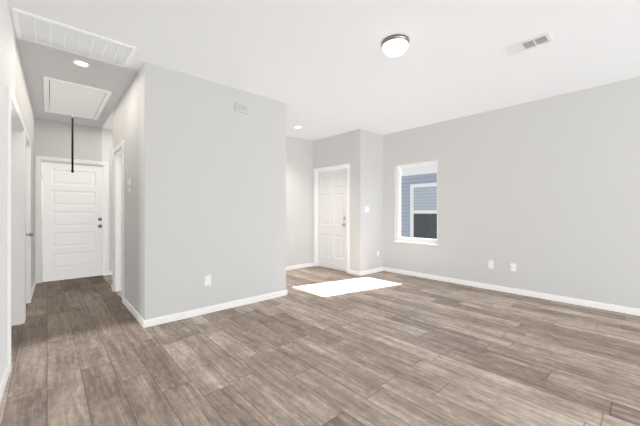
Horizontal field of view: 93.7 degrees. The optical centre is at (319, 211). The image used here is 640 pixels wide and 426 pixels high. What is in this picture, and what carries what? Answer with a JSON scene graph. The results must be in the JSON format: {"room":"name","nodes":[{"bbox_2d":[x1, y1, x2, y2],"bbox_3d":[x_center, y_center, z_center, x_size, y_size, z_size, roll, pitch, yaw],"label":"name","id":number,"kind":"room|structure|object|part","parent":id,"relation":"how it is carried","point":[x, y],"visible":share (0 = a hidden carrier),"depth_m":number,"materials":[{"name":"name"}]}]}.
{"room":"empty living room","nodes":[
{"label":"empty living room","id":0,"kind":"room"},
{"bbox_2d":[0,0,34,382],"bbox_3d":[-0.736,-0.180,0.320,0.120,2.780,12.460,0,0,-41],"label":"wall","id":1,"kind":"structure","parent":0,"point":[12,75],"depth_m":2.22,"materials":[{"name":"grey paint"}]},
{"bbox_2d":[0,279,35,402],"bbox_3d":[-0.679,1.172,0.356,0.013,0.076,12.440,0,0,-41],"label":"baseboard","id":2,"kind":"structure","parent":1,"relation":"attached to","point":[4,380],"depth_m":2.09,"materials":[{"name":"white paint"}]},
{"bbox_2d":[7,86,30,372],"bbox_3d":[-3.154,0.135,3.094,0.140,2.150,2.360,0,0,-41],"label":"door frame","id":3,"kind":"structure","parent":1,"relation":"attached to","point":[15,219],"depth_m":3.19,"materials":[{"name":"white paint"}]},
{"bbox_2d":[35,118,112,270],"bbox_3d":[-3.942,-0.180,5.877,2.760,2.780,0.120,0,0,-42],"label":"wall","id":4,"kind":"structure","parent":0,"point":[52,138],"depth_m":5.42,"materials":[{"name":"grey paint"}]},
{"bbox_2d":[35,156,108,283],"bbox_3d":[-4.436,0.138,5.417,1.020,2.145,0.140,0,0,-42],"label":"door frame","id":5,"kind":"structure","parent":4,"relation":"attached to","point":[39,160],"depth_m":5.14,"materials":[{"name":"white paint"}]},
{"bbox_2d":[42,162,102,281],"bbox_3d":[-4.434,0.174,5.416,0.850,2.055,0.040,0,0,-42],"label":"door","id":6,"kind":"structure","parent":4,"relation":"in","point":[72,231],"depth_m":5.38,"materials":[{"name":"white paint"}]},
{"bbox_2d":[113,66,141,315],"bbox_3d":[-2.520,-0.180,3.980,0.120,2.780,1.940,0,0,-42],"label":"wall","id":7,"kind":"structure","parent":0,"point":[127,119],"depth_m":3.58,"materials":[{"name":"grey paint"}]},
{"bbox_2d":[112,140,123,302],"bbox_3d":[-2.825,0.135,4.304,0.140,2.150,0.850,0,0,-42],"label":"door frame","id":8,"kind":"structure","parent":7,"relation":"attached to","point":[117,152],"depth_m":4.54,"materials":[{"name":"white paint"}]},
{"bbox_2d":[121,155,121,290],"bbox_3d":[-2.795,0.174,4.331,0.035,2.055,0.670,0,0,-42],"label":"door","id":9,"kind":"structure","parent":7,"relation":"in","point":[121,222],"depth_m":4.52,"materials":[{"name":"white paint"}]},
{"bbox_2d":[128,179,130,191],"bbox_3d":[-2.325,-0.318,3.658,0.026,0.155,0.090,0,0,-42],"label":"light switch","id":10,"kind":"object","parent":7,"relation":"attached to","point":[129,182],"visible":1,"depth_m":3.63,"materials":[{"name":"white plastic"}]},
{"bbox_2d":[123,298,142,324],"bbox_3d":[-2.212,1.172,3.543,0.015,0.076,1.098,0,0,-42],"label":"baseboard","id":11,"kind":"structure","parent":7,"relation":"attached to","point":[139,318],"depth_m":3.50,"materials":[{"name":"white paint"}]},
{"bbox_2d":[142,61,285,319],"bbox_3d":[-1.202,-0.180,3.787,1.810,2.780,0.120,0,0,-42],"label":"wall","id":12,"kind":"structure","parent":0,"point":[213,183],"depth_m":3.58,"materials":[{"name":"grey paint"}]},
{"bbox_2d":[205,275,210,285],"bbox_3d":[-1.336,0.825,3.578,0.072,0.117,0.009,0,0,-42],"label":"outlet","id":13,"kind":"object","parent":12,"relation":"attached to","point":[207,280],"visible":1,"depth_m":3.58,"materials":[{"name":"white plastic"}]},
{"bbox_2d":[142,290,286,327],"bbox_3d":[-1.157,1.172,3.738,1.840,0.076,0.013,0,0,-42],"label":"baseboard","id":14,"kind":"structure","parent":12,"relation":"attached to","point":[245,301],"depth_m":3.57,"materials":[{"name":"white paint"}]},
{"bbox_2d":[235,102,247,113],"bbox_3d":[-1.007,-1.330,3.860,0.170,0.110,0.036,0,0,-42],"label":"door chime","id":15,"kind":"object","parent":12,"relation":"attached to","point":[241,108],"visible":1,"depth_m":3.84,"materials":[{"name":"grey plastic"}]},
{"bbox_2d":[286,135,312,266],"bbox_3d":[-1.489,-0.180,5.540,3.505,2.780,0.120,0,0,-42],"label":"wall","id":16,"kind":"structure","parent":0,"point":[299,201],"depth_m":6.42,"materials":[{"name":"grey paint"}]},
{"bbox_2d":[286,263,313,269],"bbox_3d":[-1.437,1.172,5.485,3.505,0.076,0.033,0,0,-42],"label":"baseboard","id":17,"kind":"structure","parent":16,"relation":"attached to","point":[307,264],"depth_m":6.40,"materials":[{"name":"white paint"}]},
{"bbox_2d":[0,266,639,425],"bbox_3d":[1.250,1.240,2.178,6.220,0.060,13.140,0,0,-42],"label":"floor","id":18,"kind":"structure","parent":0,"point":[316,346],"depth_m":2.44,"materials":[{"name":"brown wood"}]},
{"bbox_2d":[7,0,639,140],"bbox_3d":[1.212,-1.620,2.144,6.120,0.100,13.140,0,0,-42],"label":"ceiling","id":19,"kind":"structure","parent":0,"point":[321,69],"depth_m":2.98,"materials":[{"name":"white paint"}]},
{"bbox_2d":[12,8,136,67],"bbox_3d":[-2.235,-1.563,2.780,0.835,0.014,0.520,0,0,-42],"label":"ceiling vent","id":20,"kind":"object","parent":19,"relation":"in","point":[125,60],"depth_m":2.73,"materials":[{"name":"white plastic"}]},
{"bbox_3d":[-2.235,-1.569,2.780,0.775,0.001,0.460,0,0,-42],"label":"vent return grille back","id":21,"kind":"part","parent":20,"relation":"part of","materials":[{"name":"white metal"}]},
{"bbox_2d":[44,76,111,119],"bbox_3d":[-3.500,-1.562,4.292,0.660,0.016,1.600,0,0,-42],"label":"attic hatch","id":22,"kind":"object","parent":19,"relation":"attached to","point":[75,99],"visible":1,"depth_m":4.16,"materials":[{"name":"white paint"}]},
{"bbox_2d":[71,118,73,172],"bbox_3d":[-3.937,-1.052,4.773,0.040,0.876,0.040,0,0,-42],"label":"cord","id":23,"kind":"object","parent":22,"relation":"hanging from","point":[72,145],"visible":1,"depth_m":4.76,"materials":[{"name":"black fabric"}]},
{"bbox_2d":[72,60,90,66],"bbox_3d":[-2.526,-1.566,3.177,0.156,0.008,0.156,0,0,-42],"label":"recessed light","id":24,"kind":"object","parent":19,"relation":"in","point":[81,63],"visible":1,"depth_m":3.18,"materials":[{"name":"white plastic"}]},
{"bbox_2d":[381,34,408,56],"bbox_3d":[0.696,-1.510,2.779,0.248,0.121,0.248,0,0,-42],"label":"dome ceiling light","id":25,"kind":"object","parent":19,"relation":"attached to","point":[395,45],"visible":1,"depth_m":2.70,"materials":[{"name":"white glass"}]},
{"bbox_2d":[506,32,552,54],"bbox_3d":[1.955,-1.563,2.807,0.200,0.013,0.330,0,0,-42],"label":"ceiling vent","id":26,"kind":"object","parent":19,"relation":"in","point":[515,48],"depth_m":2.80,"materials":[{"name":"white metal"}]},
{"bbox_3d":[1.955,-1.569,2.807,0.144,0.001,0.274,0,0,-42],"label":"vent supply register back","id":27,"kind":"part","parent":26,"relation":"part of","materials":[{"name":"grey metal"}]},
{"bbox_2d":[313,130,355,270],"bbox_3d":[0.269,-0.180,6.302,0.120,2.780,1.360,0,0,-42],"label":"wall","id":28,"kind":"structure","parent":0,"point":[338,149],"depth_m":5.97,"materials":[{"name":"grey paint"}]},
{"bbox_2d":[314,164,349,272],"bbox_3d":[0.265,0.135,6.295,0.140,2.150,1.055,0,0,-42],"label":"door frame","id":29,"kind":"structure","parent":28,"relation":"attached to","point":[325,169],"depth_m":6.34,"materials":[{"name":"white paint"}]},
{"bbox_2d":[318,169,346,271],"bbox_3d":[0.265,0.171,6.295,0.045,2.055,0.875,0,0,-42],"label":"front door","id":30,"kind":"structure","parent":28,"relation":"in","point":[332,213],"depth_m":6.27,"materials":[{"name":"white paint"}]},
{"bbox_2d":[356,128,382,271],"bbox_3d":[0.989,-0.180,5.956,0.720,2.780,0.120,0,0,-42],"label":"wall","id":31,"kind":"structure","parent":0,"point":[369,189],"depth_m":5.85,"materials":[{"name":"grey paint"}]},
{"bbox_2d":[359,267,382,275],"bbox_3d":[1.015,1.172,5.888,0.693,0.076,0.015,0,0,-42],"label":"baseboard","id":32,"kind":"structure","parent":31,"relation":"attached to","point":[370,271],"depth_m":5.85,"materials":[{"name":"white paint"}]},
{"bbox_2d":[383,77,639,308],"bbox_3d":[4.403,-0.180,2.857,0.160,2.780,9.300,0,0,-42],"label":"wall","id":33,"kind":"structure","parent":0,"point":[543,194],"depth_m":4.22,"materials":[{"name":"grey paint"}]},
{"bbox_2d":[394,240,437,245],"bbox_3d":[1.804,0.589,5.644,0.094,0.026,0.904,0,0,-42],"label":"window sill","id":34,"kind":"structure","parent":33,"relation":"attached to","point":[416,242],"depth_m":5.58,"materials":[{"name":"white paint"}]},
{"bbox_2d":[397,160,437,243],"bbox_3d":[1.861,-0.170,5.696,0.060,1.500,0.880,0,0,-42],"label":"window","id":35,"kind":"structure","parent":33,"relation":"in","point":[400,238],"depth_m":5.88,"materials":[{"name":"white paint"}]},
{"bbox_2d":[401,164,436,238],"bbox_3d":[1.861,-0.175,5.696,0.006,1.390,0.780,0,0,-42],"label":"window panel","id":36,"kind":"object","parent":35,"relation":"attached to","point":[418,200],"visible":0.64,"depth_m":5.67,"materials":[{"name":"clear glass"}]},
{"bbox_2d":[488,261,492,268],"bbox_3d":[2.652,0.825,4.657,0.009,0.117,0.072,0,0,-42],"label":"outlet","id":37,"kind":"object","parent":33,"relation":"attached to","point":[490,264],"visible":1,"depth_m":4.66,"materials":[{"name":"white plastic"}]},
{"bbox_2d":[383,267,639,315],"bbox_3d":[4.380,1.172,2.755,0.013,0.076,9.180,0,0,-42],"label":"baseboard","id":38,"kind":"structure","parent":33,"relation":"attached to","point":[634,311],"depth_m":4.29,"materials":[{"name":"white paint"}]},
{"bbox_2d":[510,263,515,271],"bbox_3d":[2.851,0.825,4.433,0.016,0.117,0.072,0,0,-42],"label":"outlet","id":39,"kind":"object","parent":33,"relation":"attached to","point":[512,266],"visible":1,"depth_m":4.43,"materials":[{"name":"white plastic"}]},
{"label":"outside","id":40,"kind":"structure","parent":0,"visible":0},
{"bbox_2d":[401,173,436,236],"bbox_3d":[2.774,0.305,9.284,0.200,2.810,8.000,0,0,-42],"label":"neighbor","id":41,"kind":"structure","parent":40,"point":[404,214],"depth_m":9.23,"materials":[{"name":"blue"}]},
{"bbox_2d":[401,164,436,238],"bbox_3d":[2.607,-0.555,9.133,0.650,2.870,8.000,0,0,-42],"label":"frame","id":42,"kind":"object","parent":41,"relation":"attached to","point":[428,169],"depth_m":8.77,"materials":[{"name":"white plastic"}]},
{"bbox_2d":[414,186,436,209],"bbox_3d":[3.132,-0.380,8.731,0.015,0.680,0.900,0,0,-42],"label":"panel","id":43,"kind":"object","parent":41,"relation":"attached to","point":[428,198],"depth_m":8.77,"materials":[{"name":"blue"}]},
{"bbox_2d":[414,214,436,238],"bbox_3d":[3.132,0.420,8.731,0.015,0.720,0.900,0,0,-42],"label":"panel","id":44,"kind":"object","parent":41,"relation":"attached to","point":[424,226],"depth_m":8.77,"materials":[{"name":"black glass"}]}
]}

